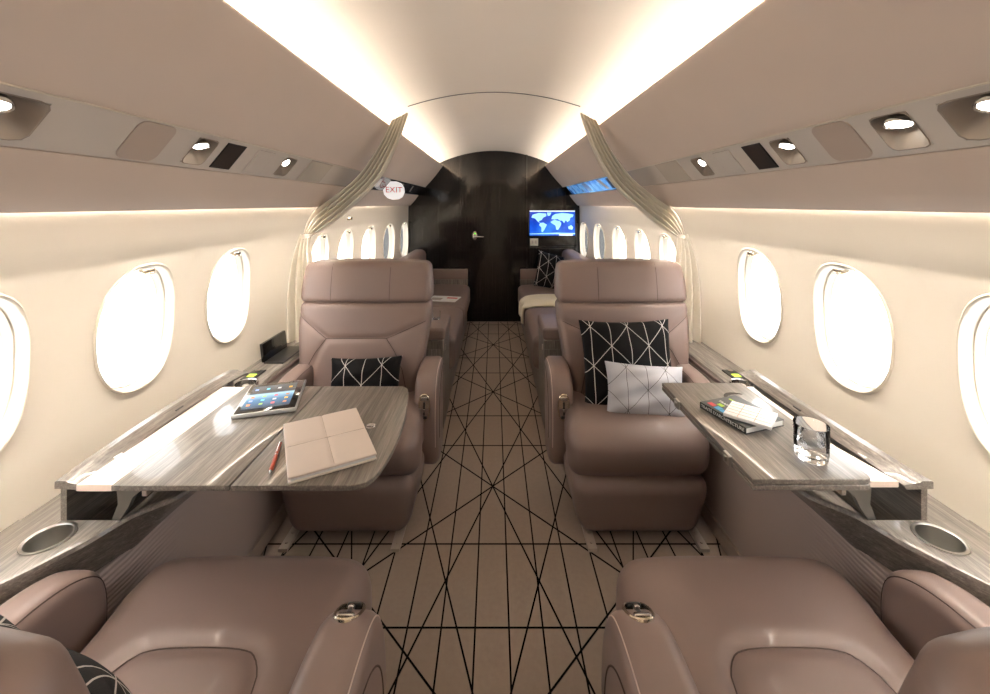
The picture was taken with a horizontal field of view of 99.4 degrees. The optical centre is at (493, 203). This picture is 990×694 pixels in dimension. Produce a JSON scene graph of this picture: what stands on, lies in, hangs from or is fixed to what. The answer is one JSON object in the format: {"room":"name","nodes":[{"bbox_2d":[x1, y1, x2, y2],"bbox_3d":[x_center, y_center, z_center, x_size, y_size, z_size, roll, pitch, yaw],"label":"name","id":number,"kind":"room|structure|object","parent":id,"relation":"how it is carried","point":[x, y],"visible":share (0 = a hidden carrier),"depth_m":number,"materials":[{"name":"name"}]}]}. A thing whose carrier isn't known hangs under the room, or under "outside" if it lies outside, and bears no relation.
{"room":"aircraft cabin","nodes":[
{"label":"aircraft cabin","id":0,"kind":"room"},
{"bbox_2d":[0,206,408,531],"bbox_3d":[-1.053,0.460,1.593,0.189,1.120,6.388,0,0,0],"label":"wall","id":1,"kind":"structure","parent":0,"point":[61,267],"depth_m":1.19,"materials":[{"name":"beige plastic"}]},
{"bbox_2d":[0,293,31,452],"bbox_3d":[-1.137,0.389,0.877,0.091,0.401,0.299,0,0,0],"label":"window","id":2,"kind":"structure","parent":1,"relation":"in","point":[15,329],"depth_m":1.01,"materials":[{"name":"white glass"}]},
{"bbox_2d":[93,263,174,393],"bbox_3d":[-1.137,0.389,1.337,0.091,0.401,0.299,0,0,0],"label":"window","id":3,"kind":"structure","parent":1,"relation":"in","point":[161,275],"depth_m":1.43,"materials":[{"name":"white plastic"}]},
{"bbox_2d":[0,341,299,605],"bbox_3d":[-0.925,0.735,1.560,0.360,0.261,6.320,0,0,0],"label":"ledge","id":4,"kind":"object","parent":1,"relation":"attached to","point":[74,530],"visible":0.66,"depth_m":0.99,"materials":[{"name":"grey wood"}]},
{"bbox_2d":[17,522,77,555],"bbox_3d":[-0.977,0.763,0.921,0.092,0.065,0.092,0,0,0],"label":"cup holder","id":5,"kind":"object","parent":4,"relation":"on","point":[49,538],"depth_m":0.94,"materials":[{"name":"metal"}]},
{"bbox_2d":[76,386,407,520],"bbox_3d":[-0.602,0.690,1.204,0.686,0.116,0.516,0,0,0],"label":"folding table","id":6,"kind":"object","parent":4,"relation":"attached to","point":[202,448],"visible":0.7,"depth_m":1.08,"materials":[{"name":"grey wood"}]},
{"bbox_2d":[231,380,305,418],"bbox_3d":[-0.718,0.626,1.360,0.175,0.014,0.216,0,0,-16],"label":"tablet","id":7,"kind":"object","parent":6,"relation":"on","point":[281,397],"visible":1,"depth_m":1.33,"materials":[{"name":"silver metal"}]},
{"bbox_2d":[269,442,281,473],"bbox_3d":[-0.542,0.627,1.042,0.010,0.012,0.137,0,0,-17],"label":"pen","id":8,"kind":"object","parent":6,"relation":"on","point":[274,459],"visible":1,"depth_m":1.03,"materials":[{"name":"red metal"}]},
{"bbox_2d":[283,408,376,484],"bbox_3d":[-0.441,0.624,1.109,0.198,0.019,0.266,0,0,-29],"label":"book","id":9,"kind":"object","parent":6,"relation":"on","point":[317,446],"visible":1,"depth_m":1.07,"materials":[{"name":"beige leather"}]},
{"bbox_2d":[234,378,258,386],"bbox_3d":[-0.985,0.721,1.665,0.092,0.026,0.092,0,0,0],"label":"cup holder","id":10,"kind":"object","parent":4,"relation":"on","point":[249,381],"depth_m":1.69,"materials":[{"name":"silver metal"}]},
{"bbox_2d":[260,330,298,363],"bbox_3d":[-1.023,0.690,2.040,0.113,0.088,0.225,0,0,0],"label":"monitor","id":11,"kind":"object","parent":4,"relation":"on","point":[275,350],"visible":0.89,"depth_m":2.02,"materials":[{"name":"black plastic"}]},
{"bbox_2d":[264,346,298,363],"bbox_3d":[-1.012,0.731,2.040,0.090,0.006,0.225,0,0,0],"label":"tray","id":12,"kind":"object","parent":11,"relation":"on","point":[282,354],"depth_m":2.02,"materials":[{"name":"plastic"}]},
{"bbox_2d":[96,489,283,619],"bbox_3d":[-0.924,1.085,1.560,0.072,0.470,6.320,0,0,0],"label":"trim","id":13,"kind":"structure","parent":1,"relation":"attached to","point":[208,523],"depth_m":1.28,"materials":[{"name":"beige leather"}]},
{"bbox_2d":[0,145,417,212],"bbox_3d":[-0.904,-0.047,1.560,0.113,0.128,6.320,0,0,0],"label":"trim","id":14,"kind":"structure","parent":1,"relation":"attached to","point":[31,180],"depth_m":1.03,"materials":[{"name":"beige plastic"}]},
{"bbox_2d":[205,248,250,343],"bbox_3d":[-1.137,0.389,1.797,0.091,0.401,0.299,0,0,0],"label":"window","id":15,"kind":"structure","parent":1,"relation":"in","point":[241,256],"depth_m":1.90,"materials":[{"name":"white plastic"}]},
{"bbox_2d":[312,233,328,259],"bbox_3d":[-1.137,0.389,2.717,0.091,0.401,0.299,0,0,0],"label":"window","id":16,"kind":"structure","parent":1,"relation":"in","point":[324,238],"depth_m":2.83,"materials":[{"name":"white plastic"}]},
{"bbox_2d":[337,229,353,258],"bbox_3d":[-1.135,0.389,3.177,0.094,0.401,0.299,0,0,0],"label":"window","id":17,"kind":"structure","parent":1,"relation":"in","point":[349,235],"depth_m":3.30,"materials":[{"name":"white plastic"}]},
{"bbox_2d":[361,226,375,257],"bbox_3d":[-1.094,0.389,3.638,0.084,0.401,0.301,0,0,7],"label":"window","id":18,"kind":"structure","parent":1,"relation":"in","point":[371,229],"depth_m":3.76,"materials":[{"name":"white plastic"}]},
{"bbox_2d":[383,223,394,258],"bbox_3d":[-1.038,0.389,4.098,0.074,0.401,0.302,0,0,8],"label":"window","id":19,"kind":"structure","parent":1,"relation":"in","point":[389,226],"depth_m":4.22,"materials":[{"name":"white plastic"}]},
{"bbox_2d":[372,177,420,193],"bbox_3d":[-0.809,-0.144,3.650,0.069,0.084,1.700,0,0,0],"label":"display","id":20,"kind":"object","parent":1,"relation":"attached to","point":[382,183],"visible":0.64,"depth_m":3.47,"materials":[{"name":"paint"}]},
{"bbox_2d":[383,181,404,199],"bbox_3d":[-0.762,-0.102,3.200,0.160,0.139,0.015,0,0,-14],"label":"exit sign","id":21,"kind":"object","parent":20,"relation":"attached to","point":[394,190],"visible":0.94,"depth_m":3.19,"materials":[{"name":"white plastic"}]},
{"bbox_2d":[400,221,407,256],"bbox_3d":[-0.992,0.389,4.558,0.066,0.401,0.300,0,0,5],"label":"window","id":22,"kind":"structure","parent":1,"relation":"in","point":[404,226],"depth_m":4.67,"materials":[{"name":"white plastic"}]},
{"bbox_2d":[0,0,442,186],"bbox_3d":[-0.682,-0.315,1.560,0.212,0.249,6.320,0,0,0],"label":"ceiling panel","id":23,"kind":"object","parent":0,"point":[200,65],"depth_m":0.93,"materials":[{"name":"beige plastic"}]},
{"bbox_2d":[260,321,727,693],"bbox_3d":[0.000,1.339,1.560,2.300,0.042,6.320,0,0,0],"label":"floor","id":24,"kind":"structure","parent":0,"point":[494,585],"depth_m":1.57,"materials":[{"name":"beige carpet"}]},
{"bbox_2d":[0,556,385,693],"bbox_3d":[-0.569,0.803,0.629,0.736,1.032,0.911,0,0,0],"label":"seat","id":25,"kind":"object","parent":24,"relation":"on","point":[208,624],"visible":0.99,"depth_m":0.83,"materials":[{"name":"beige leather"}]},
{"bbox_2d":[0,615,131,693],"bbox_3d":[-0.554,0.623,0.458,0.444,0.442,0.163,0,0,7],"label":"throw pillow","id":26,"kind":"object","parent":25,"relation":"on","point":[98,679],"visible":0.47,"depth_m":0.41,"materials":[{"name":"black fabric"}]},
{"bbox_2d":[246,503,287,555],"bbox_3d":[-0.884,1.290,2.000,0.012,0.060,5.000,0,0,0],"label":"baseboard","id":27,"kind":"structure","parent":24,"relation":"on","point":[268,533],"depth_m":1.64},
{"bbox_2d":[278,526,299,551],"bbox_3d":[-0.800,1.310,1.950,0.034,0.017,0.720,0,0,0],"label":"floor track","id":28,"kind":"object","parent":24,"relation":"on","point":[292,534],"visible":0.14,"depth_m":1.63,"materials":[{"name":"grey metal"}]},
{"bbox_2d":[278,258,443,530],"bbox_3d":[-0.605,0.803,1.915,0.724,1.032,0.655,0,0,0],"label":"seat","id":29,"kind":"object","parent":24,"relation":"on","point":[361,308],"visible":0.64,"depth_m":2.01,"materials":[{"name":"beige leather"}]},
{"bbox_2d":[331,356,401,385],"bbox_3d":[-0.585,0.820,1.906,0.342,0.237,0.146,0,0,3],"label":"throw pillow","id":30,"kind":"object","parent":29,"relation":"on","point":[385,371],"visible":0.52,"depth_m":1.89,"materials":[{"name":"black fabric"}]},
{"bbox_2d":[379,391,423,475],"bbox_3d":[-0.570,0.967,1.844,0.559,0.225,0.512,0,0,0],"label":"seat cushion","id":31,"kind":"object","parent":29,"relation":"on","point":[406,460],"depth_m":1.64,"materials":[{"name":"beige leather"}]},
{"bbox_2d":[390,525,406,551],"bbox_3d":[-0.375,1.310,1.950,0.034,0.017,0.720,0,0,0],"label":"floor track","id":32,"kind":"object","parent":24,"relation":"on","point":[398,537],"visible":0.16,"depth_m":1.63,"materials":[{"name":"grey metal"}]},
{"bbox_2d":[400,249,469,398],"bbox_3d":[-0.581,0.907,3.739,0.638,0.825,1.878,0,0,0],"label":"divan","id":33,"kind":"object","parent":24,"relation":"on","point":[447,282],"visible":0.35,"depth_m":3.96,"materials":[{"name":"brown leather"}]},
{"bbox_2d":[400,249,425,259],"bbox_3d":[-0.820,0.708,4.178,0.160,0.425,0.915,0,0,0],"label":"cushion","id":34,"kind":"object","parent":33,"relation":"on","point":[419,254],"depth_m":4.23,"materials":[{"name":"beige leather"}]},
{"bbox_2d":[431,295,460,301],"bbox_3d":[-0.460,0.871,3.860,0.270,0.007,0.200,0,0,12],"label":"magazine","id":35,"kind":"object","parent":33,"relation":"on","point":[434,298],"visible":0.88,"depth_m":3.85,"materials":[{"name":"white paper"}]},
{"bbox_2d":[433,307,462,368],"bbox_3d":[-0.551,0.998,3.208,0.578,0.244,0.815,0,0,0],"label":"seat cushion","id":36,"kind":"object","parent":33,"relation":"on","point":[456,313],"depth_m":3.11,"materials":[{"name":"beige leather"}]},
{"bbox_2d":[433,284,469,326],"bbox_3d":[-0.551,0.988,4.128,0.578,0.224,1.015,0,0,0],"label":"seat cushion","id":37,"kind":"object","parent":33,"relation":"on","point":[458,290],"depth_m":4.12,"materials":[{"name":"beige leather"}]},
{"bbox_2d":[426,314,449,428],"bbox_3d":[-0.460,1.024,2.620,0.345,0.592,0.335,0,0,0],"label":"base cabinet","id":38,"kind":"object","parent":24,"relation":"on","point":[438,340],"visible":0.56,"depth_m":2.50,"materials":[{"name":"brown leather"}]},
{"bbox_2d":[432,310,439,319],"bbox_3d":[-0.365,0.703,2.660,0.052,0.050,0.052,0,0,0],"label":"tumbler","id":39,"kind":"object","parent":38,"relation":"on","point":[436,313],"visible":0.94,"depth_m":2.64,"materials":[{"name":"clear glass"}]},
{"bbox_2d":[538,314,561,428],"bbox_3d":[0.460,1.024,2.620,0.345,0.592,0.335,0,0,0],"label":"base cabinet","id":40,"kind":"object","parent":24,"relation":"on","point":[549,340],"visible":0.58,"depth_m":2.50,"materials":[{"name":"brown leather"}]},
{"bbox_2d":[518,249,587,398],"bbox_3d":[0.581,0.907,3.739,0.638,0.825,1.878,0,0,0],"label":"divan","id":41,"kind":"object","parent":24,"relation":"on","point":[530,327],"visible":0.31,"depth_m":3.53,"materials":[{"name":"brown leather"}]},
{"bbox_2d":[518,284,553,326],"bbox_3d":[0.551,0.988,4.128,0.578,0.224,1.015,0,0,0],"label":"seat cushion","id":42,"kind":"object","parent":41,"relation":"on","point":[524,290],"depth_m":4.28,"materials":[{"name":"beige leather"}]},
{"bbox_2d":[519,294,556,323],"bbox_3d":[0.546,0.948,3.824,0.627,0.197,0.448,0,0,0],"label":"blanket","id":43,"kind":"object","parent":41,"relation":"on","point":[536,300],"visible":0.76,"depth_m":3.72,"materials":[{"name":"beige fabric"}]},
{"bbox_2d":[525,307,555,368],"bbox_3d":[0.551,0.998,3.208,0.578,0.244,0.815,0,0,0],"label":"armrest","id":44,"kind":"object","parent":41,"relation":"on","point":[531,314],"depth_m":3.14,"materials":[{"name":"beige leather"}]},
{"bbox_2d":[533,250,564,288],"bbox_3d":[0.620,0.705,4.380,0.459,0.438,0.183,0,0,-8],"label":"throw pillow","id":45,"kind":"object","parent":41,"relation":"on","point":[545,274],"visible":0.59,"depth_m":4.32,"materials":[{"name":"black fabric"}]},
{"bbox_2d":[562,249,587,259],"bbox_3d":[0.820,0.708,4.178,0.160,0.425,0.915,0,0,0],"label":"cushion","id":46,"kind":"object","parent":41,"relation":"on","point":[568,254],"depth_m":4.21,"materials":[{"name":"fabric"}]},
{"bbox_2d":[528,246,577,268],"bbox_3d":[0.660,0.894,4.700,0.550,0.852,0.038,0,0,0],"label":"base cabinet","id":47,"kind":"object","parent":24,"relation":"on","point":[533,250],"visible":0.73,"depth_m":4.68,"materials":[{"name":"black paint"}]},
{"bbox_2d":[581,525,597,551],"bbox_3d":[0.375,1.310,1.950,0.034,0.017,0.720,0,0,0],"label":"floor track","id":48,"kind":"object","parent":24,"relation":"on","point":[589,537],"visible":0.14,"depth_m":1.63,"materials":[{"name":"grey metal"}]},
{"bbox_2d":[544,258,711,530],"bbox_3d":[0.605,0.803,1.915,0.724,1.032,0.655,0,0,0],"label":"seat","id":49,"kind":"object","parent":24,"relation":"on","point":[624,471],"visible":0.77,"depth_m":1.68,"materials":[{"name":"beige leather"}]},
{"bbox_2d":[579,319,670,404],"bbox_3d":[0.600,0.720,1.886,0.421,0.375,0.181,0,0,-3],"label":"throw pillow","id":50,"kind":"object","parent":49,"relation":"on","point":[646,343],"visible":0.64,"depth_m":1.86,"materials":[{"name":"black fabric"}]},
{"bbox_2d":[564,391,709,475],"bbox_3d":[0.570,0.967,1.844,0.559,0.225,0.512,0,0,0],"label":"seat cushion","id":51,"kind":"object","parent":49,"relation":"on","point":[598,441],"depth_m":1.62,"materials":[{"name":"beige leather"}]},
{"bbox_2d":[605,361,684,416],"bbox_3d":[0.635,0.783,1.766,0.344,0.209,0.139,0,0,1],"label":"throw pillow","id":52,"kind":"object","parent":49,"relation":"on","point":[632,389],"visible":0.88,"depth_m":1.73,"materials":[{"name":"white fabric"}]},
{"bbox_2d":[688,526,709,551],"bbox_3d":[0.800,1.310,1.950,0.034,0.017,0.720,0,0,0],"label":"floor track","id":53,"kind":"object","parent":24,"relation":"on","point":[695,534],"visible":0.12,"depth_m":1.63,"materials":[{"name":"grey metal"}]},
{"bbox_2d":[700,503,741,555],"bbox_3d":[0.884,1.290,2.000,0.012,0.060,5.000,0,0,0],"label":"baseboard","id":54,"kind":"structure","parent":24,"relation":"on","point":[719,533],"depth_m":1.64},
{"bbox_2d":[602,556,989,693],"bbox_3d":[0.569,0.803,0.629,0.736,1.032,0.911,0,0,0],"label":"seat","id":55,"kind":"object","parent":24,"relation":"on","point":[678,624],"visible":1,"depth_m":0.82,"materials":[{"name":"beige leather"}]},
{"bbox_2d":[224,0,763,162],"bbox_3d":[0.000,-0.509,1.560,1.520,0.238,6.320,0,0,0],"label":"ceiling","id":56,"kind":"structure","parent":0,"point":[390,56],"depth_m":1.53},
{"bbox_2d":[408,92,579,106],"bbox_3d":[0.000,-0.558,2.240,0.922,0.081,0.005,0,0,0],"label":"track","id":57,"kind":"object","parent":56,"relation":"attached to","point":[475,92],"visible":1,"depth_m":2.24,"materials":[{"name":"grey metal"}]},
{"bbox_2d":[287,113,407,342],"bbox_3d":[-0.780,0.120,2.240,0.651,1.221,0.079,0,0,0],"label":"curtain","id":58,"kind":"object","parent":57,"relation":"hanging from","point":[326,214],"visible":0.85,"depth_m":2.23,"materials":[{"name":"beige fabric"}]},
{"bbox_2d":[287,234,312,342],"bbox_3d":[-1.018,0.446,2.240,0.175,0.571,0.080,0,0,0],"label":"drape","id":59,"kind":"object","parent":58,"relation":"hanging from","point":[302,256],"depth_m":2.23,"materials":[{"name":"beige fabric"}]},
{"bbox_2d":[303,113,407,236],"bbox_3d":[-0.736,-0.157,2.240,0.563,0.666,0.056,0,0,0],"label":"drape","id":60,"kind":"object","parent":58,"relation":"hanging from","point":[326,214],"depth_m":2.23,"materials":[{"name":"beige fabric"}]},
{"bbox_2d":[580,113,700,342],"bbox_3d":[0.780,0.120,2.240,0.651,1.221,0.079,0,0,0],"label":"curtain","id":61,"kind":"object","parent":57,"relation":"hanging from","point":[661,214],"visible":0.78,"depth_m":2.23,"materials":[{"name":"beige fabric"}]},
{"bbox_2d":[675,234,700,342],"bbox_3d":[1.018,0.446,2.240,0.175,0.571,0.080,0,0,0],"label":"drape","id":62,"kind":"object","parent":61,"relation":"hanging from","point":[685,256],"depth_m":2.23,"materials":[{"name":"beige fabric"}]},
{"bbox_2d":[383,151,604,268],"bbox_3d":[0.000,0.320,4.750,2.500,2.100,0.060,0,0,0],"label":"wall","id":63,"kind":"structure","parent":0,"point":[434,218],"depth_m":4.72,"materials":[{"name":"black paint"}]},
{"bbox_2d":[372,177,424,194],"bbox_3d":[-0.815,-0.149,3.735,0.082,0.096,1.970,0,0,0],"label":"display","id":64,"kind":"structure","parent":63,"relation":"attached to","point":[421,188],"depth_m":4.55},
{"bbox_2d":[461,155,461,268],"bbox_3d":[-0.365,0.380,4.718,0.005,1.880,0.006,0,0,0],"label":"trim","id":65,"kind":"structure","parent":63,"relation":"attached to","point":[461,155],"depth_m":4.71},
{"bbox_2d":[462,157,523,320],"bbox_3d":[-0.010,0.390,4.689,0.700,1.840,0.063,0,0,0],"label":"door","id":66,"kind":"structure","parent":63,"relation":"in","point":[492,187],"depth_m":4.71,"materials":[{"name":"black paint"}]},
{"bbox_2d":[525,155,527,268],"bbox_3d":[0.365,0.380,4.708,0.022,1.880,0.024,0,0,0],"label":"trim","id":67,"kind":"structure","parent":63,"relation":"attached to","point":[526,156],"depth_m":4.70,"materials":[{"name":"black wood"}]},
{"bbox_2d":[530,238,537,245],"bbox_3d":[0.450,0.427,4.712,0.090,0.080,0.016,0,0,0],"label":"wall outlet","id":68,"kind":"object","parent":63,"relation":"attached to","point":[533,241],"visible":1,"depth_m":4.71,"materials":[{"name":"beige plastic"}]},
{"bbox_2d":[528,209,575,236],"bbox_3d":[0.652,0.213,4.706,0.536,0.311,0.023,0,0,0],"label":"wall screen","id":69,"kind":"object","parent":63,"relation":"attached to","point":[541,222],"visible":1,"depth_m":4.70,"materials":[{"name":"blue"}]},
{"bbox_2d":[563,177,615,194],"bbox_3d":[0.815,-0.149,3.735,0.082,0.096,1.970,0,0,0],"label":"trim","id":70,"kind":"structure","parent":63,"relation":"attached to","point":[565,188],"depth_m":4.54,"materials":[{"name":"plastic"}]},
{"bbox_2d":[545,0,989,186],"bbox_3d":[0.682,-0.315,1.560,0.212,0.249,6.320,0,0,0],"label":"ceiling panel","id":71,"kind":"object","parent":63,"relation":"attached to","point":[784,65],"depth_m":0.93,"materials":[{"name":"beige plastic"}]},
{"bbox_2d":[579,206,989,532],"bbox_3d":[1.053,0.460,1.593,0.189,1.120,6.388,0,0,0],"label":"wall","id":72,"kind":"structure","parent":0,"point":[926,267],"depth_m":1.20,"materials":[{"name":"beige plastic"}]},
{"bbox_2d":[580,221,587,256],"bbox_3d":[0.992,0.389,4.558,0.066,0.401,0.300,0,0,-5],"label":"window","id":73,"kind":"structure","parent":72,"relation":"in","point":[583,226],"depth_m":4.67,"materials":[{"name":"white plastic"}]},
{"bbox_2d":[567,177,615,193],"bbox_3d":[0.809,-0.144,3.650,0.069,0.084,1.700,0,0,0],"label":"display","id":74,"kind":"object","parent":72,"relation":"attached to","point":[602,184],"visible":0.82,"depth_m":3.44,"materials":[{"name":"blue glass"}]},
{"bbox_2d":[593,223,604,258],"bbox_3d":[1.038,0.389,4.098,0.074,0.401,0.302,0,0,-8],"label":"window","id":75,"kind":"structure","parent":72,"relation":"in","point":[597,226],"depth_m":4.22,"materials":[{"name":"white plastic"}]},
{"bbox_2d":[612,226,626,257],"bbox_3d":[1.094,0.389,3.638,0.084,0.401,0.301,0,0,-7],"label":"window","id":76,"kind":"structure","parent":72,"relation":"in","point":[616,229],"depth_m":3.76,"materials":[{"name":"white plastic"}]},
{"bbox_2d":[634,229,650,258],"bbox_3d":[1.135,0.389,3.177,0.094,0.401,0.299,0,0,0],"label":"window","id":77,"kind":"structure","parent":72,"relation":"in","point":[638,235],"depth_m":3.30,"materials":[{"name":"white plastic"}]},
{"bbox_2d":[659,233,675,259],"bbox_3d":[1.137,0.389,2.717,0.091,0.401,0.299,0,0,0],"label":"window","id":78,"kind":"structure","parent":72,"relation":"in","point":[663,238],"depth_m":2.83,"materials":[{"name":"white plastic"}]},
{"bbox_2d":[737,248,782,343],"bbox_3d":[1.137,0.389,1.797,0.091,0.401,0.299,0,0,0],"label":"window","id":79,"kind":"structure","parent":72,"relation":"in","point":[746,256],"depth_m":1.90,"materials":[{"name":"white plastic"}]},
{"bbox_2d":[570,145,989,212],"bbox_3d":[0.904,-0.047,1.560,0.113,0.128,6.320,0,0,0],"label":"wall panel","id":80,"kind":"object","parent":72,"relation":"attached to","point":[954,180],"depth_m":1.04,"materials":[{"name":"beige plastic"}]},
{"bbox_2d":[701,445,891,619],"bbox_3d":[0.924,1.085,1.560,0.072,0.470,6.320,0,0,0],"label":"trim","id":81,"kind":"structure","parent":72,"relation":"attached to","point":[772,522],"depth_m":1.31,"materials":[{"name":"beige"}]},
{"bbox_2d":[688,341,989,606],"bbox_3d":[0.925,0.735,1.560,0.360,0.261,6.320,0,0,0],"label":"ledge","id":82,"kind":"object","parent":72,"relation":"attached to","point":[911,529],"visible":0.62,"depth_m":0.99,"materials":[{"name":"grey wood"}]},
{"bbox_2d":[729,378,753,386],"bbox_3d":[0.985,0.721,1.665,0.092,0.026,0.092,0,0,0],"label":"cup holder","id":83,"kind":"object","parent":82,"relation":"on","point":[745,382],"depth_m":1.69,"materials":[{"name":"silver metal"}]},
{"bbox_2d":[662,383,898,520],"bbox_3d":[0.748,0.681,1.202,0.354,0.131,0.513,0,0,0],"label":"folding table","id":84,"kind":"object","parent":82,"relation":"attached to","point":[766,460],"visible":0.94,"depth_m":1.03,"materials":[{"name":"grey wood"}]},
{"bbox_2d":[700,395,783,434],"bbox_3d":[0.718,0.610,1.225,0.140,0.018,0.158,0,0,-18],"label":"book","id":85,"kind":"object","parent":84,"relation":"on","point":[716,407],"visible":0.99,"depth_m":1.22,"materials":[{"name":"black paper"}]},
{"bbox_2d":[723,401,777,429],"bbox_3d":[0.726,0.596,1.188,0.115,0.009,0.100,0,0,42],"label":"notebook","id":86,"kind":"object","parent":85,"relation":"on","point":[762,418],"visible":1,"depth_m":1.18,"materials":[{"name":"white paper"}]},
{"bbox_2d":[793,416,830,465],"bbox_3d":[0.772,0.577,1.022,0.074,0.085,0.074,0,0,0],"label":"water glass","id":87,"kind":"object","parent":84,"relation":"on","point":[811,436],"visible":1,"depth_m":1.00,"materials":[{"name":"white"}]},
{"bbox_2d":[910,522,970,555],"bbox_3d":[0.977,0.763,0.921,0.092,0.065,0.092,0,0,0],"label":"cup holder","id":88,"kind":"object","parent":82,"relation":"on","point":[938,538],"depth_m":0.94,"materials":[{"name":"metal"}]},
{"bbox_2d":[813,263,894,393],"bbox_3d":[1.137,0.389,1.337,0.091,0.401,0.299,0,0,0],"label":"window","id":89,"kind":"structure","parent":72,"relation":"in","point":[826,275],"depth_m":1.43,"materials":[{"name":"white plastic"}]},
{"bbox_2d":[956,293,989,454],"bbox_3d":[1.137,0.389,0.877,0.091,0.401,0.299,0,0,0],"label":"window","id":90,"kind":"structure","parent":72,"relation":"in","point":[973,329],"depth_m":1.00,"materials":[{"name":"white plastic"}]},
{"bbox_3d":[0.000,0.320,-1.630,2.500,2.100,0.060,0,0,0],"label":"wall","id":91,"kind":"structure","parent":0,"visible":0},
{"bbox_2d":[0,91,50,140],"bbox_3d":[-0.812,-0.152,0.675,0.063,0.085,0.148,0,0,0],"label":"light","id":92,"kind":"object","parent":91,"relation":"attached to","point":[20,116],"visible":0.98,"depth_m":0.73,"materials":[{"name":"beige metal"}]},
{"bbox_2d":[115,121,175,160],"bbox_3d":[-0.808,-0.145,0.980,0.069,0.084,0.110,0,0,0],"label":"panel","id":93,"kind":"object","parent":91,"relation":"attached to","point":[146,141],"visible":1,"depth_m":0.97,"materials":[{"name":"beige plastic"}]},
{"bbox_2d":[182,138,218,164],"bbox_3d":[-0.812,-0.151,1.160,0.063,0.084,0.085,0,0,0],"label":"light","id":94,"kind":"object","parent":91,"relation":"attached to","point":[203,148],"visible":0.75,"depth_m":1.18,"materials":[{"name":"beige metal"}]},
{"bbox_2d":[0,82,422,186],"bbox_3d":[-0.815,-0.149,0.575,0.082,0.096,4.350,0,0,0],"label":"trim","id":95,"kind":"structure","parent":91,"relation":"attached to","point":[70,127],"depth_m":0.88,"materials":[{"name":"paint"}]},
{"bbox_2d":[209,143,246,169],"bbox_3d":[-0.809,-0.144,1.281,0.060,0.073,0.090,0,0,0],"label":"air vent","id":96,"kind":"object","parent":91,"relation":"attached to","point":[228,156],"visible":1,"depth_m":1.27,"materials":[{"name":"black plastic"}]},
{"bbox_2d":[243,150,274,173],"bbox_3d":[-0.809,-0.144,1.450,0.060,0.073,0.100,0,0,0],"label":"plate","id":97,"kind":"object","parent":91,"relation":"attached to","point":[262,158],"visible":1,"depth_m":1.44,"materials":[{"name":"paint"}]},
{"bbox_2d":[274,157,297,175],"bbox_3d":[-0.812,-0.151,1.635,0.063,0.083,0.095,0,0,0],"label":"light","id":98,"kind":"object","parent":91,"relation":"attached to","point":[287,165],"visible":0.65,"depth_m":1.66,"materials":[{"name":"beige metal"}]},
{"bbox_2d":[296,160,332,182],"bbox_3d":[-0.809,-0.144,1.905,0.071,0.085,0.230,0,0,0],"label":"plate","id":99,"kind":"object","parent":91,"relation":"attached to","point":[315,171],"visible":1,"depth_m":1.89,"materials":[{"name":"beige plastic"}]},
{"bbox_2d":[655,160,691,182],"bbox_3d":[0.809,-0.144,1.905,0.071,0.085,0.230,0,0,0],"label":"plate","id":100,"kind":"object","parent":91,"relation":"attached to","point":[672,171],"visible":1,"depth_m":1.89,"materials":[{"name":"beige plastic"}]},
{"bbox_2d":[690,157,713,175],"bbox_3d":[0.812,-0.151,1.635,0.063,0.083,0.095,0,0,0],"label":"light","id":101,"kind":"object","parent":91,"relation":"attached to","point":[700,165],"visible":0.6,"depth_m":1.66,"materials":[{"name":"beige plastic"}]},
{"bbox_2d":[713,150,744,173],"bbox_3d":[0.809,-0.144,1.450,0.060,0.073,0.100,0,0,0],"label":"plate","id":102,"kind":"object","parent":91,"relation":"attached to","point":[725,158],"visible":1,"depth_m":1.44,"materials":[{"name":"paint"}]},
{"bbox_2d":[741,143,778,169],"bbox_3d":[0.809,-0.144,1.281,0.060,0.073,0.090,0,0,0],"label":"air vent","id":103,"kind":"object","parent":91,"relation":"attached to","point":[759,156],"visible":1,"depth_m":1.27,"materials":[{"name":"black plastic"}]},
{"bbox_2d":[565,81,989,186],"bbox_3d":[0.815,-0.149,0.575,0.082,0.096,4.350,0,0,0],"label":"trim","id":104,"kind":"structure","parent":91,"relation":"attached to","point":[925,114],"depth_m":0.92,"materials":[{"name":"paint"}]},
{"bbox_2d":[769,138,805,164],"bbox_3d":[0.812,-0.151,1.160,0.063,0.084,0.085,0,0,0],"label":"light","id":105,"kind":"object","parent":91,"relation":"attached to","point":[784,148],"visible":0.75,"depth_m":1.18,"materials":[{"name":"beige plastic"}]},
{"bbox_2d":[812,121,872,160],"bbox_3d":[0.808,-0.145,0.980,0.069,0.084,0.110,0,0,0],"label":"plate","id":106,"kind":"object","parent":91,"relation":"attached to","point":[841,141],"visible":1,"depth_m":0.97,"materials":[{"name":"beige plastic"}]},
{"bbox_2d":[869,111,930,150],"bbox_3d":[0.812,-0.152,0.840,0.063,0.084,0.085,0,0,0],"label":"light","id":107,"kind":"object","parent":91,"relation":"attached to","point":[899,131],"visible":0.8,"depth_m":0.85,"materials":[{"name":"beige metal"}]},
{"bbox_2d":[937,91,989,140],"bbox_3d":[0.812,-0.152,0.675,0.063,0.085,0.148,0,0,0],"label":"light","id":108,"kind":"object","parent":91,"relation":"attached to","point":[968,116],"visible":0.94,"depth_m":0.73,"materials":[{"name":"beige plastic"}]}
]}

